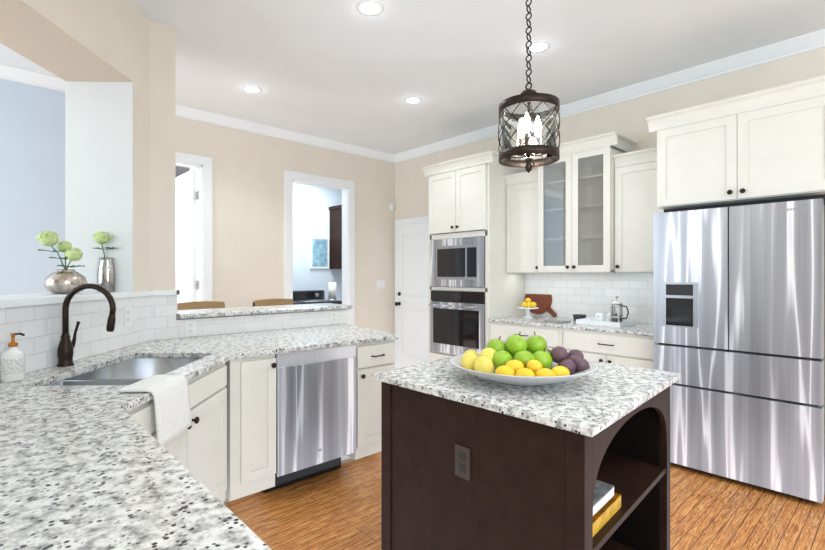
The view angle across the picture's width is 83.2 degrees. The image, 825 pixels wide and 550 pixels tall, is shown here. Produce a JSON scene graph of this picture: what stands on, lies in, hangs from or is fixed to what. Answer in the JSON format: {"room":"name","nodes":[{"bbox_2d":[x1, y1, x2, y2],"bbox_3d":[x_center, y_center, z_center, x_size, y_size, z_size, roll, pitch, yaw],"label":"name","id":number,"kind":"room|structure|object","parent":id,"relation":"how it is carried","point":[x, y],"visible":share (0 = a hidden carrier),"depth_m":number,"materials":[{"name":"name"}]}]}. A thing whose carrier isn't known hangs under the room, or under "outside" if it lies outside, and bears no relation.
{"room":"kitchen","nodes":[
{"label":"kitchen","id":0,"kind":"room"},
{"bbox_2d":[0,0,179,372],"bbox_3d":[-1.907,-0.175,2.363,0.566,3.050,2.269,0,0,1],"label":"wall","id":1,"kind":"structure","parent":0,"point":[117,64],"depth_m":2.89,"materials":[{"name":"beige paint"}]},
{"bbox_2d":[36,231,86,293],"bbox_3d":[-1.942,-0.070,2.596,0.216,0.349,0.199,0,0,11],"label":"round vase","id":2,"kind":"object","parent":1,"relation":"on","point":[61,281],"visible":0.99,"depth_m":2.54,"materials":[{"name":"silver metal"}]},
{"bbox_2d":[92,231,118,291],"bbox_3d":[-1.898,-0.084,2.900,0.161,0.376,0.124,0,0,-33],"label":"vase","id":3,"kind":"object","parent":1,"relation":"attached to","point":[107,281],"visible":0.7,"depth_m":2.86,"materials":[{"name":"silver metal"}]},
{"bbox_2d":[124,306,131,325],"label":"outlet plates","id":4,"kind":"object","parent":1,"relation":"attached to","point":[127,310],"depth_m":2.82,"materials":[{"name":"white plastic"}]},
{"bbox_2d":[0,273,652,379],"bbox_3d":[-0.220,0.207,3.149,4.744,0.457,2.320,0,0,-43],"label":"tile backsplash","id":5,"kind":"structure","parent":1,"relation":"attached to","point":[153,316],"depth_m":3.17,"materials":[{"name":"white tile"}]},
{"bbox_2d":[185,320,195,335],"label":"outlet plates","id":6,"kind":"object","parent":5,"relation":"attached to","point":[190,328],"depth_m":3.26,"materials":[{"name":"white plastic"}]},
{"bbox_2d":[330,311,336,323],"label":"outlet plates","id":7,"kind":"object","parent":5,"relation":"attached to","point":[333,315],"depth_m":4.06,"materials":[{"name":"white plastic"}]},
{"bbox_2d":[0,29,824,162],"bbox_3d":[-0.088,-1.653,0.647,7.950,0.095,9.070,0,0,-43],"label":"crown molding","id":8,"kind":"structure","parent":1,"relation":"attached to","point":[814,40],"depth_m":4.26,"materials":[{"name":"white wood"}]},
{"bbox_2d":[0,78,394,341],"bbox_3d":[-3.315,-0.175,5.067,9.220,3.050,1.800,0,0,-43],"label":"wall","id":9,"kind":"structure","parent":0,"point":[248,168],"depth_m":5.17,"materials":[{"name":"paint"}]},
{"bbox_2d":[176,169,198,302],"bbox_3d":[-2.593,0.109,5.190,0.115,2.458,0.880,0,0,-43],"label":"hall door","id":10,"kind":"structure","parent":9,"relation":"in","point":[187,195],"depth_m":5.08,"materials":[{"name":"white wood"}]},
{"bbox_2d":[176,152,427,368],"bbox_3d":[-1.451,0.055,5.497,3.719,2.590,0.923,0,0,-28],"label":"trim","id":11,"kind":"structure","parent":9,"relation":"attached to","point":[203,165],"depth_m":5.57,"materials":[{"name":"white wood"}]},
{"bbox_2d":[310,237,328,267],"bbox_3d":[-1.547,-0.370,7.742,0.350,0.520,0.032,0,0,-43],"label":"picture frame","id":12,"kind":"object","parent":9,"relation":"attached to","point":[319,246],"visible":1,"depth_m":7.72,"materials":[{"name":"paper"}]},
{"bbox_2d":[329,205,341,268],"bbox_3d":[-0.989,-0.625,8.008,0.810,1.050,0.400,0,0,-43],"label":"laundry cabinet","id":13,"kind":"object","parent":9,"relation":"attached to","point":[335,211],"visible":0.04,"depth_m":7.74,"materials":[{"name":"brown wood"}]},
{"bbox_2d":[377,280,384,288],"bbox_3d":[-0.437,0.130,6.498,0.150,0.120,0.010,0,0,-43],"label":"switch plate","id":14,"kind":"object","parent":9,"relation":"attached to","point":[380,283],"visible":1,"depth_m":6.49,"materials":[{"name":"white plastic"}]},
{"bbox_2d":[389,204,394,209],"bbox_3d":[-0.287,-0.970,6.619,0.096,0.096,0.036,0,0,-43],"label":"thermostat","id":15,"kind":"object","parent":9,"relation":"attached to","point":[391,206],"visible":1,"depth_m":6.60,"materials":[{"name":"white plastic"}]},
{"bbox_2d":[176,309,346,337],"bbox_3d":[-1.162,0.830,3.749,1.431,1.040,0.160,0,0,-43],"label":"pony wall","id":16,"kind":"structure","parent":0,"point":[340,309],"depth_m":3.65,"materials":[{"name":"white tile"}]},
{"bbox_2d":[176,303,352,318],"bbox_3d":[-1.211,0.378,3.843,1.436,0.215,0.435,0,0,-43],"label":"raised bar","id":17,"kind":"object","parent":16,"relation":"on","point":[236,311],"visible":0.6,"depth_m":3.64,"materials":[{"name":"stone"}]},
{"bbox_2d":[242,0,549,103],"bbox_3d":[0.524,-1.697,2.063,2.743,0.006,6.085,0,0,-43],"label":"recessed light","id":18,"kind":"object","parent":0,"point":[370,7],"depth_m":3.41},
{"bbox_2d":[0,0,824,176],"bbox_3d":[-0.451,-1.730,2.989,10.600,0.060,13.000,0,0,-43],"label":"ceiling","id":19,"kind":"structure","parent":0,"point":[327,69],"depth_m":3.52,"materials":[{"name":"paint"}]},
{"bbox_2d":[498,0,559,172],"bbox_3d":[0.514,-1.075,2.057,0.267,1.249,0.268,0,0,-43],"label":"pendant light","id":20,"kind":"object","parent":19,"relation":"hanging from","point":[552,152],"visible":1,"depth_m":2.05,"materials":[{"name":"brown metal"}]},
{"bbox_2d":[225,452,824,549],"bbox_3d":[-0.451,1.375,2.989,10.600,0.050,13.000,0,0,-43],"label":"floor","id":21,"kind":"structure","parent":0,"point":[339,508],"depth_m":2.61,"materials":[{"name":"brown wood"}]},
{"bbox_2d":[177,301,224,309],"bbox_3d":[-1.798,0.794,4.083,0.440,1.112,0.415,0,0,-43],"label":"bar stool","id":22,"kind":"object","parent":21,"relation":"on","point":[195,304],"visible":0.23,"depth_m":4.19,"materials":[{"name":"brown wood"}]},
{"bbox_2d":[46,340,394,504],"bbox_3d":[-0.430,0.908,1.159,1.972,0.883,5.639,0,0,-18],"label":"base cabinet","id":23,"kind":"object","parent":21,"relation":"on","point":[229,446],"visible":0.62,"depth_m":2.60,"materials":[{"name":"white wood"}]},
{"bbox_2d":[0,324,398,549],"bbox_3d":[-0.499,0.451,1.181,2.141,0.030,5.720,0,0,-18],"label":"countertop","id":24,"kind":"structure","parent":23,"relation":"on","point":[78,472],"depth_m":1.07,"materials":[{"name":"stone"}]},
{"bbox_2d":[0,333,24,381],"bbox_3d":[-1.652,0.337,1.923,0.078,0.196,0.078,0,0,-43],"label":"soap dispenser","id":25,"kind":"object","parent":24,"relation":"on","point":[12,361],"visible":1,"depth_m":1.90,"materials":[{"name":"white ceramic"}]},
{"bbox_2d":[57,283,115,366],"bbox_3d":[-1.571,0.238,2.265,0.270,0.394,0.101,0,0,-7],"label":"faucet","id":26,"kind":"object","parent":24,"relation":"on","point":[65,350],"visible":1,"depth_m":2.23,"materials":[{"name":"brown metal"}]},
{"bbox_2d":[118,374,191,446],"bbox_3d":[-1.011,0.535,1.851,0.149,0.231,0.285,0,0,-2],"label":"towel","id":27,"kind":"object","parent":24,"relation":"on","point":[170,392],"visible":0.99,"depth_m":1.82,"materials":[{"name":"fabric"}]},
{"bbox_2d":[253,298,292,306],"bbox_3d":[-1.280,0.794,4.563,0.440,1.112,0.415,0,0,-43],"label":"bar stool","id":28,"kind":"object","parent":21,"relation":"on","point":[274,301],"visible":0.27,"depth_m":4.66,"materials":[{"name":"brown wood"}]},
{"bbox_2d":[262,345,355,492],"bbox_3d":[-0.782,0.908,3.144,0.567,0.878,0.584,0,0,-43],"label":"dishwasher","id":29,"kind":"object","parent":21,"relation":"on","point":[316,389],"visible":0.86,"depth_m":2.92,"materials":[{"name":"silver metal"}]},
{"bbox_2d":[293,290,341,303],"bbox_3d":[-1.548,0.797,7.205,0.680,1.095,0.724,0,0,-43],"label":"dryer","id":30,"kind":"object","parent":21,"relation":"on","point":[305,296],"visible":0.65,"depth_m":7.29,"materials":[{"name":"black metal"}]},
{"bbox_2d":[328,280,336,299],"bbox_3d":[-1.256,0.233,7.287,0.150,0.315,0.150,0,0,-43],"label":"paper towel","id":31,"kind":"object","parent":30,"relation":"on","point":[331,285],"visible":0.98,"depth_m":7.23,"materials":[{"name":"white paper"}]},
{"bbox_2d":[422,150,525,361],"bbox_3d":[0.683,0.062,5.157,0.681,2.575,0.970,0,0,-43],"label":"tall cabinet","id":32,"kind":"object","parent":21,"relation":"on","point":[467,194],"visible":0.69,"depth_m":4.83,"materials":[{"name":"white wood"}]},
{"bbox_2d":[429,290,484,354],"bbox_3d":[0.645,0.510,5.122,0.633,0.670,0.750,0,0,-43],"label":"wall oven","id":33,"kind":"object","parent":32,"relation":"in","point":[457,318],"visible":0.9,"depth_m":4.92,"materials":[{"name":"silver glass"}]},
{"bbox_2d":[431,236,484,286],"bbox_3d":[0.631,-0.133,5.109,0.472,0.515,0.750,0,0,-43],"label":"microwave","id":34,"kind":"object","parent":32,"relation":"in","point":[456,262],"visible":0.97,"depth_m":4.92,"materials":[{"name":"metal"}]},
{"bbox_2d":[372,350,680,549],"bbox_3d":[0.506,0.893,2.060,1.013,0.914,1.095,0,0,-43],"label":"kitchen island","id":35,"kind":"object","parent":21,"relation":"on","point":[469,462],"visible":0.94,"depth_m":1.75,"materials":[{"name":"wood"}]},
{"bbox_2d":[450,331,597,385],"bbox_3d":[0.456,0.337,1.948,0.598,0.197,0.598,0,0,-43],"label":"fruit bowl","id":36,"kind":"object","parent":35,"relation":"on","point":[518,361],"visible":1,"depth_m":1.86,"materials":[{"name":"food"}]},
{"bbox_2d":[593,480,620,536],"bbox_3d":[0.560,0.729,1.657,0.320,0.220,0.282,0,0,-43],"label":"books","id":37,"kind":"object","parent":35,"relation":"on","point":[606,502],"visible":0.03,"depth_m":1.60,"materials":[{"name":"yellow paper"}]},
{"bbox_2d":[489,322,658,368],"bbox_3d":[1.518,0.908,4.256,0.681,0.883,1.592,0,0,-43],"label":"base cabinet","id":38,"kind":"object","parent":21,"relation":"on","point":[613,348],"visible":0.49,"depth_m":3.83,"materials":[{"name":"white wood"}]},
{"bbox_2d":[488,315,652,336],"bbox_3d":[1.530,0.451,4.267,0.648,0.030,1.592,0,0,-43],"label":"countertop","id":39,"kind":"structure","parent":38,"relation":"on","point":[639,329],"depth_m":4.04,"materials":[{"name":"stone"}]},
{"bbox_2d":[517,298,538,317],"bbox_3d":[1.176,0.335,4.735,0.210,0.201,0.210,0,0,-43],"label":"stand","id":40,"kind":"object","parent":39,"relation":"on","point":[527,304],"visible":1,"depth_m":4.70,"materials":[{"name":"white ceramic"}]},
{"bbox_2d":[525,294,556,316],"bbox_3d":[1.359,0.263,4.926,0.068,0.345,0.387,0,0,-43],"label":"cutting board","id":41,"kind":"object","parent":39,"relation":"on","point":[543,301],"visible":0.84,"depth_m":4.89,"materials":[{"name":"brown wood"}]},
{"bbox_2d":[544,314,585,322],"bbox_3d":[1.433,0.405,4.351,0.412,0.060,0.208,0,0,-31],"label":"basket","id":42,"kind":"object","parent":39,"relation":"on","point":[575,316],"visible":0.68,"depth_m":4.30,"materials":[{"name":"grey metal"}]},
{"bbox_2d":[576,296,634,326],"bbox_3d":[1.697,0.307,4.099,0.300,0.255,0.391,0,0,-43],"label":"tray","id":43,"kind":"object","parent":39,"relation":"on","point":[614,319],"visible":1,"depth_m":4.04,"materials":[{"name":"white ceramic"}]},
{"bbox_2d":[653,198,824,502],"bbox_3d":[2.334,0.455,3.274,0.814,1.790,0.914,0,0,-43],"label":"refrigerator","id":44,"kind":"object","parent":21,"relation":"on","point":[739,291],"visible":0.93,"depth_m":2.93,"materials":[{"name":"silver metal"}]},
{"bbox_2d":[395,47,824,323],"bbox_3d":[2.832,-0.175,3.433,0.120,3.050,9.190,0,0,-43],"label":"wall","id":45,"kind":"structure","parent":0,"point":[627,118],"depth_m":4.22,"materials":[{"name":"paint"}]},
{"bbox_2d":[395,223,427,367],"bbox_3d":[0.037,0.324,6.270,0.114,2.028,0.802,0,0,-43],"label":"door","id":46,"kind":"structure","parent":45,"relation":"in","point":[412,240],"depth_m":6.35,"materials":[{"name":"white wood"}]},
{"bbox_2d":[504,76,824,272],"bbox_3d":[1.823,-0.613,3.853,0.781,1.185,2.597,0,0,-43],"label":"upper cabinet","id":47,"kind":"object","parent":45,"relation":"attached to","point":[592,209],"visible":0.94,"depth_m":3.48,"materials":[{"name":"white wood"}]}
]}

